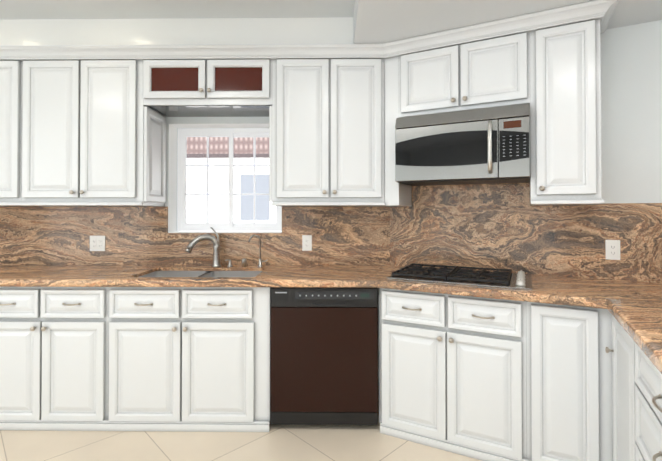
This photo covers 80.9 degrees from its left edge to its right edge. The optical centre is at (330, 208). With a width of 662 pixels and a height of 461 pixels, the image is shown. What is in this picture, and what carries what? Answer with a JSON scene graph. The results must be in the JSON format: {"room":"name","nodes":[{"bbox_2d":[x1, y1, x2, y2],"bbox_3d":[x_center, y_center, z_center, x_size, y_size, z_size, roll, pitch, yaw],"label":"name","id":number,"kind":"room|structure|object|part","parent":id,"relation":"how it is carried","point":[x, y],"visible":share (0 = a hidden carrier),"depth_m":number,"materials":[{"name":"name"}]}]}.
{"room":"kitchen","nodes":[
{"label":"kitchen","id":0,"kind":"room"},
{"bbox_2d":[0,0,354,19],"bbox_3d":[-1.950,-1.438,0.501,4.150,0.220,6.200,0,-1,1],"label":"ceiling","id":1,"kind":"structure","parent":0,"point":[87,9],"depth_m":2.56,"materials":[{"name":"paint"}]},
{"bbox_2d":[0,113,389,384],"bbox_3d":[-1.501,-0.034,3.112,4.220,2.780,0.220,0,-1,1],"label":"wall","id":2,"kind":"structure","parent":0,"point":[217,120],"depth_m":3.00,"materials":[{"name":"grey paint"}]},
{"bbox_2d":[0,59,384,205],"bbox_3d":[-1.516,-0.524,2.809,3.759,1.015,0.391,0,-1,1],"label":"upper cabinet","id":3,"kind":"object","parent":2,"relation":"attached to","point":[83,133],"visible":0.96,"depth_m":2.65,"materials":[{"name":"white paint"}]},
{"bbox_3d":[-2.335,-0.543,2.651,0.381,0.940,0.053,0,-1,1],"label":"door","id":4,"kind":"part","parent":3,"relation":"part of","materials":[{"name":"white paint"}]},
{"bbox_3d":[-1.919,-0.543,2.646,0.386,0.940,0.053,0,-1,1],"label":"door","id":5,"kind":"part","parent":3,"relation":"part of","materials":[{"name":"white paint"}]},
{"bbox_3d":[-1.524,-0.543,2.641,0.378,0.940,0.053,0,-1,1],"label":"door","id":6,"kind":"part","parent":3,"relation":"part of","materials":[{"name":"white paint"}]},
{"bbox_3d":[-0.192,-0.543,2.624,0.354,0.940,0.053,0,-1,1],"label":"door","id":7,"kind":"part","parent":3,"relation":"part of","materials":[{"name":"white paint"}]},
{"bbox_2d":[0,0,618,60],"bbox_3d":[-0.864,-1.054,2.336,5.075,0.068,0.650,0,-1,1],"label":"crown molding","id":8,"kind":"structure","parent":3,"relation":"attached to","point":[603,11],"depth_m":2.58,"materials":[{"name":"white paint"}]},
{"bbox_3d":[0.169,-0.543,2.619,0.343,0.940,0.053,0,-1,1],"label":"door","id":9,"kind":"part","parent":3,"relation":"part of","materials":[{"name":"white paint"}]},
{"bbox_2d":[168,123,281,232],"bbox_3d":[-0.816,-0.231,3.093,0.879,0.844,0.194,0,-1,1],"label":"sliding window","id":10,"kind":"structure","parent":2,"relation":"in","point":[178,173],"depth_m":3.14,"materials":[{"name":"white plastic"}]},
{"bbox_3d":[-0.814,-0.231,3.165,0.733,0.702,0.027,0,-1,1],"label":"glass","id":11,"kind":"part","parent":10,"relation":"part of","materials":[{"name":"clear glass"}]},
{"bbox_2d":[0,385,481,460],"bbox_3d":[0.075,1.362,0.449,8.200,0.060,6.200,0,-1,1],"label":"floor","id":12,"kind":"structure","parent":0,"point":[323,443],"depth_m":2.19,"materials":[{"name":"beige tile"}]},
{"bbox_2d":[0,271,270,431],"bbox_3d":[-1.883,0.915,2.655,3.028,0.874,0.642,0,-1,1],"label":"base cabinet","id":13,"kind":"object","parent":12,"relation":"on","point":[183,359],"depth_m":2.36,"materials":[{"name":"white paint"}]},
{"bbox_3d":[-1.983,0.584,2.365,0.385,0.172,0.054,0,-1,1],"label":"drawer","id":14,"kind":"part","parent":13,"relation":"part of","materials":[{"name":"white paint"}]},
{"bbox_3d":[-1.976,0.997,2.362,0.400,0.605,0.053,0,-1,1],"label":"door","id":15,"kind":"part","parent":13,"relation":"part of","materials":[{"name":"white paint"}]},
{"bbox_3d":[-1.581,0.584,2.360,0.390,0.172,0.054,0,-1,1],"label":"drawer","id":16,"kind":"part","parent":13,"relation":"part of","materials":[{"name":"white paint"}]},
{"bbox_3d":[-1.576,0.997,2.357,0.380,0.605,0.053,0,-1,1],"label":"door","id":17,"kind":"part","parent":13,"relation":"part of","materials":[{"name":"white paint"}]},
{"bbox_3d":[-1.139,0.584,2.354,0.427,0.172,0.054,0,-1,1],"label":"drawer","id":18,"kind":"part","parent":13,"relation":"part of","materials":[{"name":"white paint"}]},
{"bbox_3d":[-1.134,0.997,2.351,0.437,0.605,0.053,0,-1,1],"label":"door","id":19,"kind":"part","parent":13,"relation":"part of","materials":[{"name":"white paint"}]},
{"bbox_3d":[-0.692,0.583,2.349,0.427,0.172,0.054,0,-1,1],"label":"drawer","id":20,"kind":"part","parent":13,"relation":"part of","materials":[{"name":"white paint"}]},
{"bbox_3d":[-0.687,0.997,2.346,0.437,0.605,0.053,0,-1,1],"label":"door","id":21,"kind":"part","parent":13,"relation":"part of","materials":[{"name":"white paint"}]},
{"bbox_2d":[270,287,377,424],"bbox_3d":[-0.039,0.917,2.629,0.649,0.866,0.590,0,-1,1],"label":"dishwasher","id":22,"kind":"object","parent":12,"relation":"on","point":[323,355],"visible":0.94,"depth_m":2.34,"materials":[{"name":"brown metal"}]},
{"bbox_2d":[379,288,522,452],"bbox_3d":[0.654,0.911,2.192,0.730,0.874,0.368,0,-1,1],"label":"base cabinet","id":23,"kind":"object","parent":12,"relation":"on","point":[418,331],"depth_m":2.21,"materials":[{"name":"white paint"}]},
{"bbox_3d":[0.467,0.583,2.249,0.372,0.172,0.054,0,-1,27],"label":"drawer","id":24,"kind":"part","parent":23,"relation":"part of","materials":[{"name":"white paint"}]},
{"bbox_3d":[0.469,0.996,2.245,0.376,0.605,0.053,0,-1,27],"label":"door","id":25,"kind":"part","parent":23,"relation":"part of","materials":[{"name":"white paint"}]},
{"bbox_3d":[0.811,0.994,2.073,0.374,0.605,0.053,0,-1,27],"label":"door","id":26,"kind":"part","parent":23,"relation":"part of","materials":[{"name":"white paint"}]},
{"bbox_3d":[0.814,0.581,2.075,0.368,0.172,0.054,0,-1,27],"label":"drawer","id":27,"kind":"part","parent":23,"relation":"part of","materials":[{"name":"white paint"}]},
{"bbox_2d":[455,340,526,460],"bbox_3d":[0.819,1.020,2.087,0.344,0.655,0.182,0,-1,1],"label":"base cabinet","id":28,"kind":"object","parent":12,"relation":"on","point":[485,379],"depth_m":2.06,"materials":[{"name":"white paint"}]},
{"bbox_2d":[523,301,612,460],"bbox_3d":[1.183,0.909,1.926,0.346,0.874,0.180,0,-1,1],"label":"base cabinet","id":29,"kind":"object","parent":12,"relation":"on","point":[570,405],"depth_m":1.90,"materials":[{"name":"white paint"}]},
{"bbox_3d":[1.152,0.894,1.919,0.286,0.802,0.022,0,-1,27],"label":"door","id":30,"kind":"part","parent":29,"relation":"part of","materials":[{"name":"white paint"}]},
{"bbox_2d":[612,327,620,330],"bbox_3d":[1.233,0.917,1.624,0.196,0.852,0.372,0,-1,1],"label":"base cabinet","id":31,"kind":"object","parent":12,"relation":"on","point":[613,328],"depth_m":1.76,"materials":[{"name":"white paint"}]},
{"bbox_2d":[612,315,624,330],"bbox_3d":[1.388,0.908,1.889,0.468,0.874,0.937,0,-1,1],"label":"base cabinet","id":32,"kind":"object","parent":12,"relation":"on","point":[615,323],"depth_m":1.74,"materials":[{"name":"white paint"}]},
{"bbox_2d":[0,182,661,373],"bbox_3d":[-0.617,0.140,1.555,5.628,0.655,2.868,0,-1,1],"label":"countertop","id":33,"kind":"structure","parent":32,"relation":"on","point":[557,253],"depth_m":2.69,"materials":[{"name":"brown stone"}]},
{"bbox_2d":[90,236,104,250],"bbox_3d":[-1.793,0.270,2.978,0.118,0.118,0.008,0,-1,1],"label":"double electrical outlet","id":34,"kind":"object","parent":33,"relation":"attached to","point":[97,243],"visible":1,"depth_m":2.98,"materials":[{"name":"white plastic"}]},
{"bbox_2d":[140,271,261,276],"bbox_3d":[-0.870,0.556,2.616,0.819,0.204,0.429,0,-1,1],"label":"undermount sink","id":35,"kind":"object","parent":33,"relation":"in","point":[204,274],"visible":0.06,"depth_m":2.82,"materials":[{"name":"silver metal"}]},
{"bbox_2d":[185,227,220,266],"bbox_3d":[-0.938,0.286,2.850,0.258,0.295,0.067,0,-1,-22],"label":"kitchen faucet","id":36,"kind":"object","parent":33,"relation":"on","point":[216,247],"visible":1,"depth_m":2.86,"materials":[{"name":"silver metal"}]},
{"bbox_2d":[242,259,246,266],"bbox_3d":[-0.646,0.405,2.887,0.034,0.057,0.034,0,-1,1],"label":"air gap cap","id":37,"kind":"object","parent":33,"relation":"on","point":[244,262],"visible":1,"depth_m":2.87,"materials":[{"name":"silver metal"}]},
{"bbox_2d":[248,235,267,266],"bbox_3d":[-0.538,0.315,2.871,0.139,0.236,0.068,0,-1,1],"label":"filter faucet","id":38,"kind":"object","parent":33,"relation":"on","point":[260,262],"visible":1,"depth_m":2.88,"materials":[{"name":"silver metal"}]},
{"bbox_2d":[302,235,311,250],"bbox_3d":[-0.183,0.265,2.958,0.072,0.118,0.008,0,-1,1],"label":"electrical outlet","id":39,"kind":"object","parent":33,"relation":"attached to","point":[306,242],"visible":1,"depth_m":2.96,"materials":[{"name":"white plastic"}]},
{"bbox_2d":[387,263,531,289],"bbox_3d":[0.807,0.409,2.418,0.786,0.040,0.530,0,-1,27],"label":"gas cooktop","id":40,"kind":"object","parent":33,"relation":"in","point":[496,278],"visible":1,"depth_m":2.31,"materials":[{"name":"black metal"}]},
{"bbox_2d":[605,240,619,259],"bbox_3d":[1.688,0.249,2.323,0.072,0.118,0.008,0,-1,27],"label":"outlet","id":41,"kind":"object","parent":33,"relation":"attached to","point":[612,247],"visible":1,"depth_m":2.32,"materials":[{"name":"white plastic"}]},
{"bbox_3d":[1.219,0.892,1.632,0.053,0.802,0.405,0,-1,27],"label":"door","id":42,"kind":"part","parent":32,"relation":"part of","materials":[{"name":"white paint"}]},
{"bbox_2d":[605,331,661,460],"bbox_3d":[0.974,0.901,1.083,0.367,0.874,0.698,0,-1,1],"label":"base cabinet","id":43,"kind":"object","parent":12,"relation":"on","point":[637,399],"depth_m":1.45,"materials":[{"name":"white paint"}]},
{"bbox_3d":[0.949,0.969,1.098,0.054,0.205,0.750,0,-1,27],"label":"drawer","id":44,"kind":"part","parent":43,"relation":"part of","materials":[{"name":"white paint"}]},
{"bbox_3d":[0.949,0.562,1.102,0.054,0.152,0.750,0,-1,27],"label":"drawer","id":45,"kind":"part","parent":43,"relation":"part of","materials":[{"name":"white paint"}]},
{"bbox_3d":[0.949,0.752,1.100,0.054,0.205,0.750,0,-1,27],"label":"drawer","id":46,"kind":"part","parent":43,"relation":"part of","materials":[{"name":"white paint"}]},
{"bbox_2d":[0,0,661,44],"bbox_3d":[0.265,-1.328,0.471,7.820,0.440,6.200,0,-1,1],"label":"ceiling","id":47,"kind":"structure","parent":0,"point":[334,30],"depth_m":2.66,"materials":[{"name":"white paint"}]},
{"bbox_2d":[530,20,661,205],"bbox_3d":[1.432,-0.038,2.595,2.210,2.780,0.200,0,-1,27],"label":"wall","id":48,"kind":"structure","parent":0,"point":[631,113],"depth_m":2.31,"materials":[{"name":"grey paint"}]},
{"bbox_2d":[384,19,604,205],"bbox_3d":[0.979,-0.527,2.494,1.234,1.015,0.391,0,-1,27],"label":"upper cabinet","id":49,"kind":"object","parent":48,"relation":"attached to","point":[552,76],"visible":0.9,"depth_m":2.23,"materials":[{"name":"white paint"}]},
{"bbox_3d":[0.624,-0.824,2.486,0.368,0.380,0.053,0,-1,27],"label":"door","id":50,"kind":"part","parent":49,"relation":"part of","materials":[{"name":"white paint"}]},
{"bbox_2d":[395,103,529,185],"bbox_3d":[0.842,-0.378,2.496,0.776,0.422,0.464,0,-1,27],"label":"over-the-range microwave","id":51,"kind":"object","parent":49,"relation":"attached to","point":[491,145],"visible":1,"depth_m":2.32,"materials":[{"name":"silver metal"}]},
{"bbox_3d":[0.760,-0.375,2.334,0.768,0.239,0.004,0,-1,27],"label":"glass","id":52,"kind":"part","parent":51,"relation":"part of","materials":[{"name":"black glass"}]},
{"bbox_3d":[0.914,-0.353,2.231,0.025,0.306,0.056,0,-1,27],"label":"handle","id":53,"kind":"part","parent":51,"relation":"part of","materials":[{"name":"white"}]},
{"bbox_3d":[0.964,-0.826,2.315,0.368,0.380,0.053,0,-1,27],"label":"door","id":54,"kind":"part","parent":49,"relation":"part of","materials":[{"name":"white paint"}]},
{"bbox_3d":[1.296,-0.547,2.146,0.285,0.940,0.053,0,-1,27],"label":"door","id":55,"kind":"part","parent":49,"relation":"part of","materials":[{"name":"white paint"}]},
{"label":"outside","id":56,"kind":"structure","parent":0,"visible":0},
{"bbox_2d":[186,137,275,222],"bbox_3d":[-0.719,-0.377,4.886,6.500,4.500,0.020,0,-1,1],"label":"window glass","id":57,"kind":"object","parent":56,"point":[262,150],"depth_m":4.88,"materials":[{"name":"clear glass"}]}
]}

